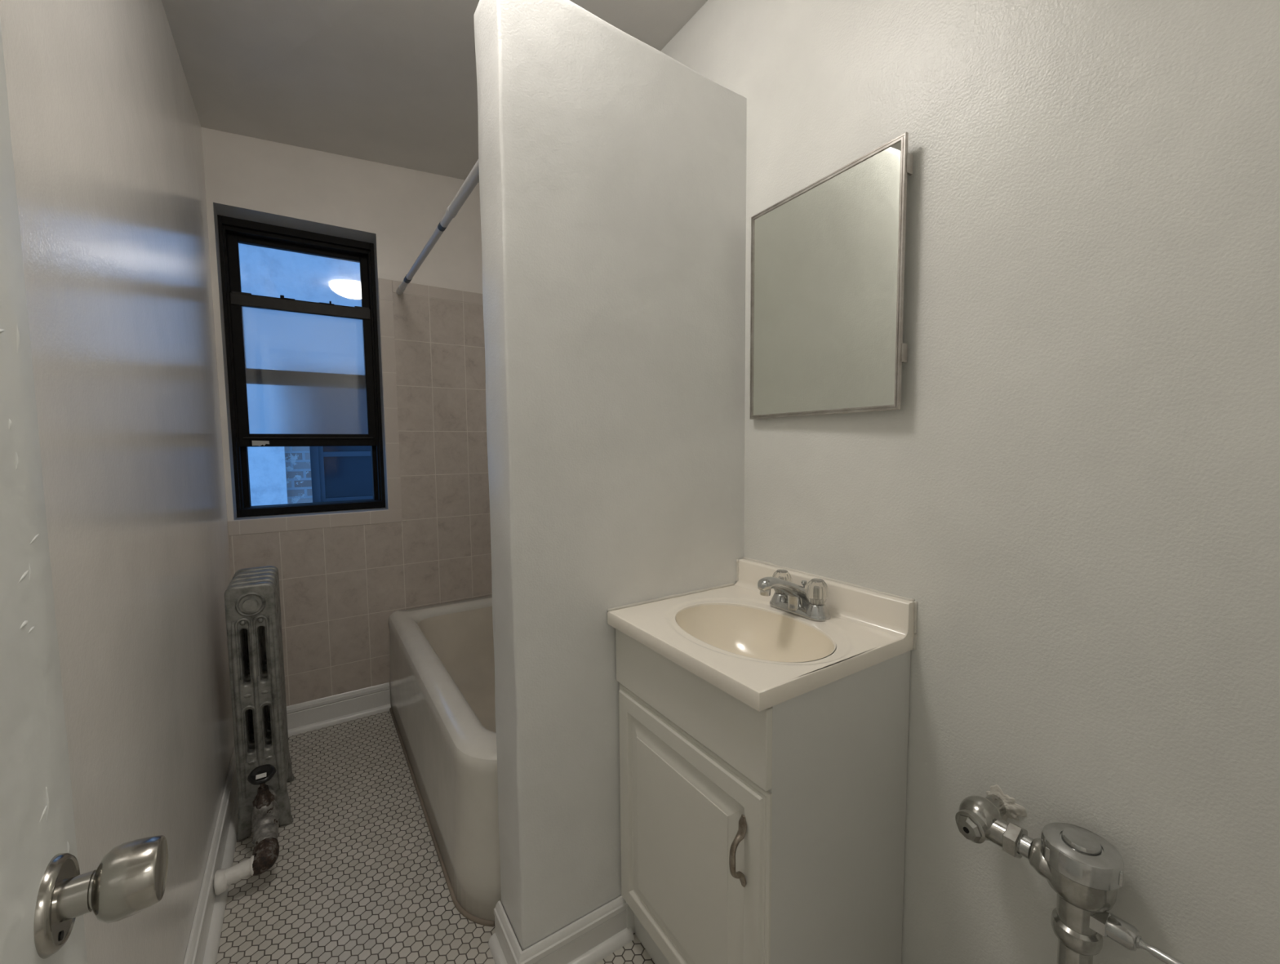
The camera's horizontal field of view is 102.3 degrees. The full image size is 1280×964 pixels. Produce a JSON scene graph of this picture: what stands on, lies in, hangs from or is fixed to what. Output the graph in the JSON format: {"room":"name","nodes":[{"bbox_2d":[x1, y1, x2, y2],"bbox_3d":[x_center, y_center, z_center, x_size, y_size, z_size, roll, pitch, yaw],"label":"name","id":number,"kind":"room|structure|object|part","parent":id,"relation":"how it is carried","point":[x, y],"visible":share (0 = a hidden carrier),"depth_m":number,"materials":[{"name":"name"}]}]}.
{"room":"bathroom","nodes":[
{"label":"bathroom","id":0,"kind":"room"},
{"bbox_2d":[0,0,234,963],"bbox_3d":[-0.933,-0.091,0.798,0.160,2.497,2.803,-3,5,-33],"label":"wall","id":1,"kind":"structure","parent":0,"point":[106,129],"depth_m":0.92,"materials":[{"name":"paint"}]},
{"bbox_2d":[183,746,239,963],"bbox_3d":[-0.888,1.085,1.010,0.035,0.120,2.617,-3,5,-33],"label":"baseboard","id":2,"kind":"structure","parent":1,"relation":"attached to","point":[202,948],"depth_m":1.34,"materials":[{"name":"paint"}]},
{"bbox_3d":[-0.882,1.131,1.017,0.022,0.025,2.617,-3,5,-33],"label":"shoe moulding","id":3,"kind":"part","parent":2,"relation":"part of","materials":[{"name":"paint"}]},
{"bbox_2d":[201,127,492,706],"bbox_3d":[-1.158,-0.210,2.458,1.600,2.497,0.247,-3,5,-33],"label":"wall","id":4,"kind":"structure","parent":0,"point":[343,575],"depth_m":2.33,"materials":[{"name":"tile"}]},
{"bbox_2d":[213,202,388,519],"bbox_3d":[-1.440,-0.474,2.240,0.555,1.218,0.205,-3,5,-33],"label":"window","id":5,"kind":"structure","parent":4,"relation":"in","point":[298,373],"depth_m":2.23,"materials":[{"name":"paint"}]},
{"bbox_3d":[-1.475,-0.735,2.271,0.510,0.622,0.030,-3,5,-33],"label":"sash","id":6,"kind":"part","parent":5,"relation":"part of","materials":[{"name":"black metal"}]},
{"bbox_3d":[-1.452,-0.755,2.233,0.508,0.047,0.024,-3,5,-33],"label":"rail","id":7,"kind":"part","parent":5,"relation":"part of","materials":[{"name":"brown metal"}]},
{"bbox_3d":[-1.453,-0.470,2.260,0.510,0.626,0.030,-3,5,-33],"label":"sash","id":8,"kind":"part","parent":5,"relation":"part of","materials":[{"name":"black metal"}]},
{"bbox_3d":[-1.451,-0.472,2.260,0.446,0.526,0.004,-3,5,-33],"label":"glass pane","id":9,"kind":"part","parent":5,"relation":"part of","materials":[{"name":"clear glass"}]},
{"bbox_3d":[-1.441,-0.194,2.265,0.480,0.006,0.013,-3,5,-33],"label":"lift rail","id":10,"kind":"part","parent":5,"relation":"part of","materials":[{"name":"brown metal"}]},
{"bbox_2d":[286,682,391,736],"bbox_3d":[-1.377,1.000,2.237,0.533,0.120,0.032,-3,5,-33],"label":"baseboard","id":11,"kind":"structure","parent":4,"relation":"attached to","point":[318,713],"depth_m":2.27,"materials":[{"name":"paint"}]},
{"bbox_3d":[-1.373,1.049,2.236,0.533,0.022,0.019,-3,5,-33],"label":"shoe moulding","id":12,"kind":"part","parent":11,"relation":"part of","materials":[{"name":"paint"}]},
{"bbox_2d":[395,158,479,294],"bbox_3d":[-0.703,-0.806,1.740,0.032,0.047,1.388,-3,5,-33],"label":"shower rod","id":13,"kind":"object","parent":4,"relation":"attached to","point":[473,179],"visible":0.8,"depth_m":1.53,"materials":[{"name":"silver metal"}]},
{"bbox_2d":[161,0,707,182],"bbox_3d":[-0.406,-1.359,1.201,1.600,0.157,3.043,-3,5,-33],"label":"ceiling","id":14,"kind":"structure","parent":0,"point":[393,82],"depth_m":1.65,"materials":[{"name":"paint"}]},
{"bbox_2d":[216,710,655,963],"bbox_3d":[0.072,1.210,0.685,1.600,0.100,4.733,-3,5,-33],"label":"floor","id":15,"kind":"structure","parent":0,"point":[357,877],"depth_m":1.44,"materials":[{"name":"tile"}]},
{"bbox_2d":[213,565,294,895],"bbox_3d":[-1.195,0.708,1.598,0.164,0.791,0.582,-3,5,-33],"label":"radiator","id":16,"kind":"object","parent":15,"relation":"on","point":[264,768],"visible":1,"depth_m":1.58,"materials":[{"name":"silver metal"}]},
{"bbox_2d":[388,595,501,927],"bbox_3d":[-0.479,0.847,1.997,0.739,0.456,1.383,-3,5,-33],"label":"bathtub","id":17,"kind":"object","parent":15,"relation":"on","point":[442,709],"visible":0.44,"depth_m":1.61,"materials":[{"name":"ceramic"}]},
{"bbox_2d":[417,606,496,732],"bbox_3d":[-0.464,0.816,2.011,0.561,0.333,1.208,-3,5,-33],"label":"basin","id":18,"kind":"object","parent":17,"relation":"in","point":[462,637],"depth_m":2.41,"materials":[{"name":"white ceramic"}]},
{"bbox_2d":[615,628,911,963],"bbox_3d":[0.236,0.730,1.151,0.447,0.787,0.476,-3,5,-33],"label":"vanity cabinet","id":19,"kind":"object","parent":15,"relation":"on","point":[775,834],"visible":0.96,"depth_m":0.97,"materials":[{"name":"paint"}]},
{"bbox_3d":[0.130,0.716,1.355,0.402,0.787,0.016,-3,5,-33],"label":"panel","id":20,"kind":"part","parent":19,"relation":"part of","materials":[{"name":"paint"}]},
{"bbox_3d":[0.078,0.417,1.027,0.014,0.136,0.476,-3,5,-33],"label":"drawer","id":21,"kind":"part","parent":19,"relation":"part of","materials":[{"name":"white wood"}]},
{"bbox_3d":[0.081,0.762,1.052,0.014,0.539,0.476,-3,5,-33],"label":"door","id":22,"kind":"part","parent":19,"relation":"part of","materials":[{"name":"white wood"}]},
{"bbox_3d":[0.164,0.629,0.872,0.031,0.126,0.019,-3,5,-33],"label":"handle","id":23,"kind":"part","parent":19,"relation":"part of","materials":[{"name":"silver metal"}]},
{"bbox_2d":[607,556,917,711],"bbox_3d":[0.241,0.328,1.126,0.444,0.194,0.491,-3,5,-33],"label":"sink","id":24,"kind":"object","parent":19,"relation":"in","point":[763,655],"visible":0.93,"depth_m":1.09,"materials":[{"name":"ceramic"}]},
{"bbox_3d":[0.231,0.370,1.099,0.255,0.113,0.370,-3,5,-33],"label":"bowl","id":25,"kind":"part","parent":24,"relation":"part of","materials":[{"name":"ceramic"}]},
{"bbox_2d":[757,569,831,621],"bbox_3d":[0.327,0.254,1.168,0.160,0.094,0.160,-3,5,-33],"label":"faucet","id":26,"kind":"object","parent":24,"relation":"on","point":[809,602],"visible":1,"depth_m":1.15,"materials":[{"name":"silver metal"}]},
{"bbox_3d":[0.340,0.239,1.236,0.047,0.053,0.047,0,4,12],"label":"handle","id":27,"kind":"part","parent":26,"relation":"part of","materials":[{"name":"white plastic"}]},
{"bbox_3d":[0.327,0.251,1.167,0.160,0.087,0.046,-3,5,-33],"label":"spout","id":28,"kind":"part","parent":26,"relation":"part of","materials":[{"name":"silver metal"}]},
{"bbox_3d":[0.368,0.284,1.196,0.055,0.030,0.160,-3,5,-33],"label":"plate","id":29,"kind":"part","parent":26,"relation":"part of","materials":[{"name":"silver metal"}]},
{"bbox_3d":[0.383,0.250,1.204,0.014,0.042,0.014,-3,5,-33],"label":"lift rod","id":30,"kind":"part","parent":26,"relation":"part of","materials":[{"name":"silver metal"}]},
{"bbox_3d":[0.396,0.244,1.151,0.047,0.053,0.047,0,4,12],"label":"handle","id":31,"kind":"part","parent":26,"relation":"part of","materials":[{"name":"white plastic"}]},
{"bbox_3d":[0.380,0.742,0.972,0.402,0.787,0.016,-3,5,-33],"label":"panel","id":32,"kind":"part","parent":19,"relation":"part of","materials":[{"name":"paint"}]},
{"bbox_2d":[475,0,746,951],"bbox_3d":[-0.032,0.043,1.311,0.665,2.140,0.156,-3,5,-33],"label":"wall partition","id":33,"kind":"structure","parent":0,"point":[612,170],"depth_m":1.17,"materials":[{"name":"paint"}]},
{"bbox_2d":[488,895,634,963],"bbox_3d":[-0.192,1.072,1.253,0.302,0.098,0.184,-3,5,-33],"label":"baseboard","id":34,"kind":"structure","parent":33,"relation":"attached to","point":[592,938],"depth_m":1.21,"materials":[{"name":"paint"}]},
{"bbox_3d":[-0.192,1.110,1.256,0.302,0.022,0.184,-3,5,-33],"label":"shoe moulding","id":35,"kind":"part","parent":34,"relation":"part of","materials":[{"name":"paint"}]},
{"bbox_2d":[660,0,1279,963],"bbox_3d":[0.270,-0.158,1.579,0.170,2.497,2.803,-3,5,-33],"label":"wall","id":36,"kind":"structure","parent":0,"point":[1073,485],"depth_m":0.82,"materials":[{"name":"paint"}]},
{"bbox_2d":[733,559,914,639],"bbox_3d":[0.407,0.263,1.230,0.040,0.072,0.480,-3,5,-33],"label":"backsplash","id":37,"kind":"structure","parent":36,"relation":"attached to","point":[887,614],"depth_m":1.12,"materials":[{"name":"ceramic"}]},
{"bbox_2d":[749,132,912,419],"bbox_3d":[0.405,-0.415,1.178,0.034,0.521,0.423,-3,5,-33],"label":"mirror","id":38,"kind":"object","parent":36,"relation":"attached to","point":[828,257],"visible":1,"depth_m":1.13,"materials":[{"name":"silver metal"}]},
{"bbox_2d":[955,794,1184,963],"bbox_3d":[0.673,0.839,0.801,0.116,0.612,0.341,-3,5,-33],"label":"valve","id":39,"kind":"object","parent":36,"relation":"attached to","point":[1086,872],"visible":1,"depth_m":0.76,"materials":[{"name":"silver metal"}]},
{"bbox_3d":[0.727,0.649,0.682,0.014,0.014,0.106,-3,5,-33],"label":"handle","id":40,"kind":"part","parent":39,"relation":"part of","materials":[{"name":"silver metal"}]},
{"bbox_3d":[0.392,-0.021,0.087,1.280,2.437,0.160,-3,5,-33],"label":"wall","id":41,"kind":"structure","parent":0,"visible":0},
{"bbox_2d":[0,20,168,963],"bbox_3d":[-0.318,0.176,0.178,0.103,2.018,0.721,-3,5,-33],"label":"door","id":42,"kind":"structure","parent":41,"relation":"in","point":[45,898],"depth_m":0.42,"materials":[{"name":"paint"}]},
{"bbox_3d":[-0.346,0.178,0.160,0.036,2.018,0.721,-3,5,-33],"label":"panel","id":43,"kind":"part","parent":42,"relation":"part of","materials":[{"name":"paint"}]},
{"bbox_3d":[-0.479,0.354,0.443,0.024,0.033,0.033,-3,5,-33],"label":"stem","id":44,"kind":"part","parent":42,"relation":"part of","materials":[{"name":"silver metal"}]},
{"bbox_3d":[-0.454,0.353,0.459,0.042,0.059,0.059,-3,5,-33],"label":"knob","id":45,"kind":"part","parent":42,"relation":"part of","materials":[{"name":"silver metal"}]},
{"label":"outside","id":46,"kind":"structure","parent":0,"visible":0},
{"bbox_2d":[238,243,373,506],"bbox_3d":[-2.279,-0.887,3.620,6.600,6.700,0.360,-3,5,-33],"label":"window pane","id":47,"kind":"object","parent":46,"point":[278,475],"visible":0.05,"depth_m":3.47,"materials":[{"name":"glass"}]},
{"bbox_3d":[-1.832,-0.307,3.936,1.020,0.810,0.005,-3,5,-33],"label":"glass pane","id":48,"kind":"part","parent":47,"relation":"part of","materials":[{"name":"grey"}]}
]}

